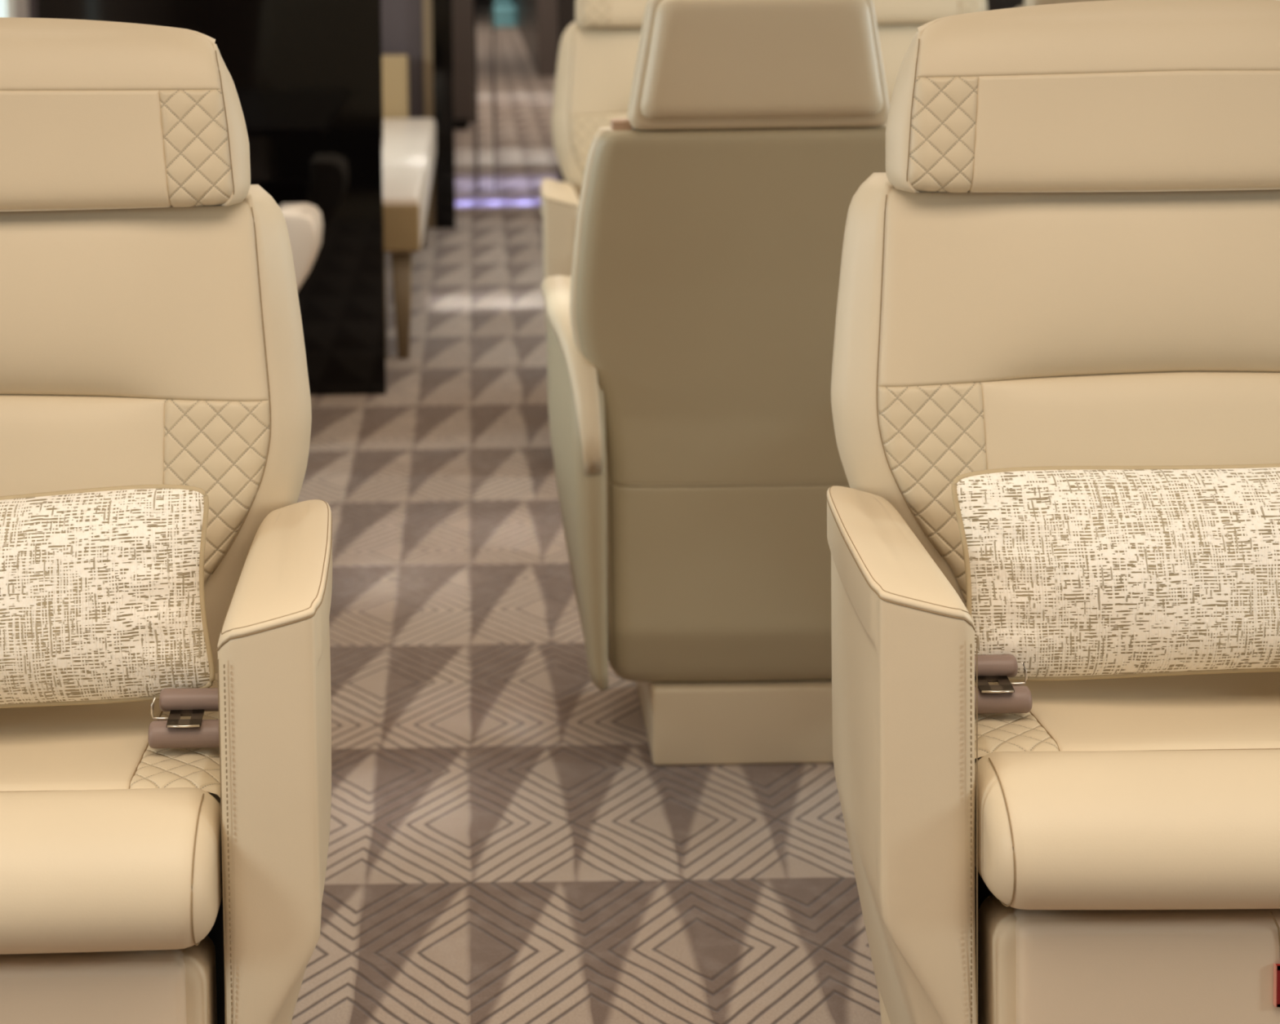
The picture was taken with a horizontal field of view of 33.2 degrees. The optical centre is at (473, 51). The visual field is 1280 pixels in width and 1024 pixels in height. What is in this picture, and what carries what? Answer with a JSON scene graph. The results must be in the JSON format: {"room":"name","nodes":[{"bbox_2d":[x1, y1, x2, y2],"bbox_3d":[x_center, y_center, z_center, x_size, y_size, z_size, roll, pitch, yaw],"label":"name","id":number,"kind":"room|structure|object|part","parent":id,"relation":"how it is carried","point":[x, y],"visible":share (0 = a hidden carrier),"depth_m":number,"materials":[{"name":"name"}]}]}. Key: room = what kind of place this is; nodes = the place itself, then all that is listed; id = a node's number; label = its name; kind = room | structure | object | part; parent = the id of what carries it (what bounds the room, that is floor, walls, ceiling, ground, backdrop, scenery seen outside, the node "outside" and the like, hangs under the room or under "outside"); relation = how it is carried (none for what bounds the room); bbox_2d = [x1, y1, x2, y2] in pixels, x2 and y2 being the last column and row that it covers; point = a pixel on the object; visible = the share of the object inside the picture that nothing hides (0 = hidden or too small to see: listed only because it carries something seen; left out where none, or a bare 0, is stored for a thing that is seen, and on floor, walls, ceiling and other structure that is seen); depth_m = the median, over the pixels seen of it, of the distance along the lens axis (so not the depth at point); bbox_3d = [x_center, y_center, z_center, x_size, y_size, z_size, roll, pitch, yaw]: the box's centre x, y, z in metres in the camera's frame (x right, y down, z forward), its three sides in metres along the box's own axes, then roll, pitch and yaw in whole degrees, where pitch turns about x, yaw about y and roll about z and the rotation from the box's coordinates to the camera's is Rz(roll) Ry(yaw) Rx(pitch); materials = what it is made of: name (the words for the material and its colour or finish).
{"room":"aircraft cabin","nodes":[
{"label":"aircraft cabin","id":0,"kind":"room"},
{"bbox_2d":[6,0,28,17],"bbox_3d":[-1.786,-0.718,14.481,0.050,2.150,35.000,-1,3,0],"label":"wall","id":1,"kind":"structure","parent":0,"point":[15,8],"depth_m":8.22,"materials":[{"name":"beige"}]},
{"bbox_2d":[0,0,6,17],"bbox_3d":[-1.789,-0.234,7.929,0.010,0.530,0.460,-1,3,0],"label":"window","id":2,"kind":"structure","parent":1,"relation":"in","point":[2,2],"depth_m":8.11,"materials":[{"name":"white"}]},
{"bbox_2d":[431,0,455,228],"bbox_3d":[-0.125,-0.379,8.422,0.078,2.150,0.140,-1,3,0],"label":"wall","id":3,"kind":"structure","parent":0,"point":[442,10],"depth_m":8.39,"materials":[{"name":"black paint"}]},
{"bbox_2d":[422,0,435,228],"bbox_3d":[-0.182,-0.378,8.422,0.037,2.150,0.100,-1,3,0],"label":"trim","id":4,"kind":"structure","parent":3,"relation":"attached to","point":[427,4],"depth_m":8.40,"materials":[{"name":"brown wood"}]},
{"bbox_2d":[452,0,475,124],"bbox_3d":[-0.907,-0.622,12.414,1.805,2.120,0.060,-1,3,0],"label":"wall","id":5,"kind":"structure","parent":0,"point":[462,10],"depth_m":12.43,"materials":[{"name":"brown"}]},
{"bbox_2d":[453,119,469,129],"bbox_3d":[-0.908,0.439,12.433,1.770,0.060,0.030,-1,3,0],"label":"baseboard","id":6,"kind":"structure","parent":5,"relation":"attached to","point":[459,124],"depth_m":12.42,"materials":[{"name":"black paint"}]},
{"bbox_2d":[507,0,537,75],"bbox_3d":[0.511,-1.280,23.266,0.060,2.150,13.400,-1,3,0],"label":"wall","id":7,"kind":"structure","parent":0,"point":[526,20],"depth_m":19.09,"materials":[{"name":"black wood"}]},
{"bbox_2d":[28,0,1024,182],"bbox_3d":[0.394,-0.387,8.432,4.400,2.150,0.080,-1,3,0],"label":"wall","id":8,"kind":"structure","parent":0,"point":[402,20],"depth_m":8.43,"materials":[{"name":"grey"}]},
{"bbox_2d":[537,0,557,77],"bbox_3d":[1.537,-0.891,16.528,2.100,2.150,0.100,-1,3,0],"label":"wall","id":9,"kind":"structure","parent":0,"point":[547,12],"depth_m":16.52,"materials":[{"name":"brown"}]},
{"bbox_2d":[291,2,881,1023],"bbox_3d":[0.430,0.347,14.547,4.450,0.050,35.000,-1,3,0],"label":"floor","id":10,"kind":"structure","parent":0,"point":[508,845],"depth_m":3.02,"materials":[{"name":"carpet"}]},
{"bbox_2d":[0,17,332,1023],"bbox_3d":[-0.512,0.532,2.006,0.775,1.112,0.596,-1,3,0],"label":"lounge seat","id":11,"kind":"object","parent":10,"relation":"on","point":[163,860],"visible":0.91,"depth_m":2.11,"materials":[{"name":"beige leather"}]},
{"bbox_2d":[0,699,161,791],"bbox_3d":[-0.511,0.629,1.978,0.432,0.012,0.300,-1,3,0],"label":"cushion","id":12,"kind":"object","parent":11,"relation":"on","point":[104,747],"depth_m":1.93,"materials":[{"name":"beige leather"}]},
{"bbox_3d":[-0.513,0.494,2.115,0.414,0.295,0.081,-1,3,0],"label":"lumbar panel","id":13,"kind":"part","parent":11,"relation":"part of","materials":[{"name":"beige leather"}]},
{"bbox_3d":[-0.519,0.100,2.126,0.432,0.122,0.020,-1,3,0],"label":"headrest panel","id":14,"kind":"part","parent":11,"relation":"part of","materials":[{"name":"beige leather"}]},
{"bbox_2d":[0,484,214,708],"bbox_3d":[-0.518,0.513,1.975,0.563,0.208,0.130,-1,3,2],"label":"pillow","id":15,"kind":"object","parent":11,"relation":"on","point":[102,596],"visible":0.98,"depth_m":1.94,"materials":[{"name":"fabric"}]},
{"bbox_2d":[0,787,222,954],"bbox_3d":[-0.510,0.680,1.919,0.594,0.113,0.404,-1,3,0],"label":"seat cushion","id":16,"kind":"object","parent":11,"relation":"on","point":[83,870],"depth_m":1.74,"materials":[{"name":"beige leather"}]},
{"bbox_3d":[-0.516,0.256,2.156,0.620,0.196,0.072,-1,3,0],"label":"backrest","id":17,"kind":"part","parent":11,"relation":"part of","materials":[{"name":"beige leather"}]},
{"bbox_2d":[159,89,232,207],"bbox_3d":[-0.276,0.097,2.132,0.070,0.117,0.021,-2,4,-11],"label":"quilt","id":18,"kind":"object","parent":11,"relation":"on","point":[196,126],"depth_m":2.13,"materials":[{"name":"beige leather"}]},
{"bbox_3d":[-0.507,0.841,2.037,0.554,0.252,0.390,-1,3,0],"label":"seat frame","id":19,"kind":"part","parent":11,"relation":"part of","materials":[{"name":"black"}]},
{"bbox_3d":[-0.254,0.493,2.119,0.104,0.289,0.069,-1,3,0],"label":"quilted panel","id":20,"kind":"part","parent":11,"relation":"part of","materials":[{"name":"beige leather"}]},
{"bbox_3d":[-0.178,0.752,1.981,0.113,0.606,0.409,-1,3,0],"label":"armrest","id":21,"kind":"part","parent":11,"relation":"part of","materials":[{"name":"beige leather"}]},
{"bbox_2d":[36,0,387,395],"bbox_3d":[-0.671,-0.192,5.448,0.864,2.150,0.100,-1,3,0],"label":"partition","id":22,"kind":"object","parent":10,"relation":"on","point":[306,75],"visible":0.4,"depth_m":5.42,"materials":[{"name":"black paint"}]},
{"bbox_2d":[280,203,323,290],"bbox_3d":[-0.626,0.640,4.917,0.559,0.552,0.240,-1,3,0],"label":"chair","id":23,"kind":"object","parent":10,"relation":"on","point":[304,221],"visible":0.12,"depth_m":4.81,"materials":[{"name":"leather"}]},
{"bbox_2d":[382,54,435,359],"bbox_3d":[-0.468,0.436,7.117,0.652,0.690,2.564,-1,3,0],"label":"chair","id":24,"kind":"object","parent":10,"relation":"on","point":[409,144],"visible":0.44,"depth_m":6.36,"materials":[{"name":"leather"}]},
{"bbox_3d":[-0.524,0.214,8.327,0.545,0.390,0.120,-1,3,0],"label":"armrest","id":25,"kind":"part","parent":24,"relation":"part of","materials":[{"name":"leather"}]},
{"bbox_3d":[-0.195,0.699,5.912,0.060,0.302,0.060,-1,3,0],"label":"leg","id":26,"kind":"part","parent":24,"relation":"part of","materials":[{"name":"brown wood"}]},
{"bbox_3d":[-0.467,0.487,5.852,0.642,0.130,0.034,-1,3,0],"label":"panel","id":27,"kind":"part","parent":24,"relation":"part of","materials":[{"name":"wood"}]},
{"bbox_2d":[382,118,435,253],"bbox_3d":[-0.468,0.409,7.047,0.652,0.152,2.420,-1,3,0],"label":"cushion","id":28,"kind":"object","parent":24,"relation":"on","point":[409,144],"depth_m":6.38,"materials":[{"name":"leather"}]},
{"bbox_3d":[-0.196,0.576,7.949,0.060,0.302,0.060,-1,3,0],"label":"leg","id":29,"kind":"part","parent":24,"relation":"part of","materials":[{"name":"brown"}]},
{"bbox_2d":[493,0,515,27],"bbox_3d":[0.352,-0.557,24.611,0.280,0.550,0.200,-1,3,0],"label":"bundle","id":30,"kind":"object","parent":10,"relation":"on","point":[504,15],"visible":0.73,"depth_m":24.52,"materials":[{"name":"teal fabric"}]},
{"bbox_2d":[541,0,889,765],"bbox_3d":[0.395,0.455,3.154,0.570,1.102,0.569,-1,3,0],"label":"passenger seat","id":31,"kind":"object","parent":10,"relation":"on","point":[691,331],"visible":0.77,"depth_m":2.98,"materials":[{"name":"beige leather"}]},
{"bbox_3d":[0.151,0.639,3.187,0.070,0.487,0.465,-1,3,0],"label":"armrest","id":32,"kind":"part","parent":31,"relation":"part of","materials":[{"name":"beige leather"}]},
{"bbox_3d":[0.396,0.499,3.020,0.515,0.798,0.164,-1,3,0],"label":"backrest","id":33,"kind":"part","parent":31,"relation":"part of","materials":[{"name":"beige leather"}]},
{"bbox_3d":[0.399,0.753,3.032,0.412,0.289,0.071,-1,3,0],"label":"panel","id":34,"kind":"part","parent":31,"relation":"part of","materials":[{"name":"beige leather"}]},
{"bbox_3d":[0.393,0.357,2.967,0.505,0.509,0.114,-1,3,0],"label":"panel","id":35,"kind":"part","parent":31,"relation":"part of","materials":[{"name":"beige leather"}]},
{"bbox_2d":[540,0,987,329],"bbox_3d":[0.725,0.333,4.822,1.155,1.166,0.596,-1,3,0],"label":"seat","id":36,"kind":"object","parent":10,"relation":"on","point":[597,53],"visible":0.2,"depth_m":4.95,"materials":[{"name":"beige leather"}]},
{"bbox_3d":[0.209,0.612,4.800,0.113,0.627,0.409,-1,3,0],"label":"armrest","id":37,"kind":"part","parent":36,"relation":"part of","materials":[{"name":"beige leather"}]},
{"bbox_3d":[0.276,0.296,4.935,0.104,0.298,0.069,-1,3,0],"label":"quilted panel","id":38,"kind":"part","parent":36,"relation":"part of","materials":[{"name":"beige leather"}]},
{"bbox_2d":[581,0,610,26],"bbox_3d":[0.286,-0.115,4.948,0.070,0.119,0.021,0,3,10],"label":"quilt","id":39,"kind":"object","parent":36,"relation":"on","point":[594,13],"depth_m":4.94,"materials":[{"name":"beige leather"}]},
{"bbox_3d":[0.724,0.286,4.930,0.794,0.305,0.081,-1,3,0],"label":"lumbar panel","id":40,"kind":"part","parent":36,"relation":"part of","materials":[{"name":"beige leather"}]},
{"bbox_3d":[0.721,0.039,4.971,1.000,0.203,0.072,-1,3,0],"label":"backrest","id":41,"kind":"part","parent":36,"relation":"part of","materials":[{"name":"beige leather"}]},
{"bbox_3d":[0.718,-0.122,4.942,0.812,0.126,0.021,-1,3,0],"label":"headrest panel","id":42,"kind":"part","parent":36,"relation":"part of","materials":[{"name":"beige leather"}]},
{"bbox_2d":[957,0,984,14],"bbox_3d":[1.151,-0.128,4.948,0.070,0.119,0.021,-1,3,-10],"label":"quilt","id":43,"kind":"object","parent":36,"relation":"on","point":[964,6],"depth_m":4.94,"materials":[{"name":"beige leather"}]},
{"bbox_2d":[826,0,1279,1023],"bbox_3d":[0.723,0.513,2.027,0.775,1.112,0.596,-1,3,0],"label":"lounge seat","id":44,"kind":"object","parent":10,"relation":"on","point":[1065,251],"visible":0.87,"depth_m":2.14,"materials":[{"name":"beige leather"}]},
{"bbox_3d":[0.396,0.742,2.003,0.113,0.606,0.409,-1,3,0],"label":"armrest","id":45,"kind":"part","parent":44,"relation":"part of","materials":[{"name":"beige leather"}]},
{"bbox_3d":[0.464,0.481,2.141,0.104,0.289,0.069,-1,3,0],"label":"quilted panel","id":46,"kind":"part","parent":44,"relation":"part of","materials":[{"name":"beige leather"}]},
{"bbox_2d":[907,76,977,192],"bbox_3d":[0.474,0.085,2.154,0.070,0.117,0.021,0,4,11],"label":"quilt","id":47,"kind":"object","parent":44,"relation":"on","point":[943,111],"depth_m":2.15,"materials":[{"name":"beige leather"}]},
{"bbox_3d":[0.727,0.821,2.059,0.554,0.252,0.390,-1,3,0],"label":"seat frame","id":48,"kind":"part","parent":44,"relation":"part of","materials":[{"name":"black"}]},
{"bbox_3d":[0.719,0.236,2.178,0.620,0.196,0.072,-1,3,0],"label":"backrest","id":49,"kind":"part","parent":44,"relation":"part of","materials":[{"name":"beige leather"}]},
{"bbox_2d":[951,463,1279,681],"bbox_3d":[0.729,0.481,1.992,0.558,0.189,0.130,-1,3,2],"label":"pillow","id":50,"kind":"object","parent":44,"relation":"on","point":[1073,573],"visible":0.91,"depth_m":1.95,"materials":[{"name":"fabric"}]},
{"bbox_3d":[0.716,0.080,2.148,0.432,0.122,0.020,-1,3,0],"label":"headrest panel","id":51,"kind":"part","parent":44,"relation":"part of","materials":[{"name":"beige leather"}]},
{"bbox_2d":[974,749,1279,910],"bbox_3d":[0.725,0.648,1.940,0.594,0.113,0.404,-1,3,0],"label":"seat cushion","id":52,"kind":"object","parent":44,"relation":"on","point":[1055,829],"depth_m":1.76,"materials":[{"name":"beige leather"}]},
{"bbox_3d":[0.722,0.474,2.136,0.414,0.295,0.081,-1,3,0],"label":"lumbar panel","id":53,"kind":"part","parent":44,"relation":"part of","materials":[{"name":"beige leather"}]},
{"bbox_2d":[1009,671,1279,751],"bbox_3d":[0.724,0.597,1.999,0.432,0.012,0.300,-1,3,0],"label":"cushion","id":54,"kind":"object","parent":44,"relation":"on","point":[1220,712],"depth_m":1.94,"materials":[{"name":"beige leather"}]},
{"bbox_2d":[1018,0,1113,7],"bbox_3d":[1.969,0.251,6.070,0.895,1.112,0.596,-1,3,0],"label":"lounge seat","id":55,"kind":"object","parent":10,"relation":"on","point":[1027,2],"visible":0.02,"depth_m":6.19,"materials":[{"name":"beige leather"}]},
{"bbox_2d":[1033,0,1056,5],"bbox_3d":[1.660,-0.176,6.197,0.070,0.116,0.021,0,3,11],"label":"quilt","id":56,"kind":"object","parent":55,"relation":"on","point":[1036,2],"depth_m":6.19,"materials":[{"name":"beige leather"}]},
{"bbox_3d":[1.962,-0.181,6.191,0.552,0.121,0.020,-1,3,0],"label":"headrest panel","id":57,"kind":"part","parent":55,"relation":"part of","materials":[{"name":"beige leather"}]}
]}

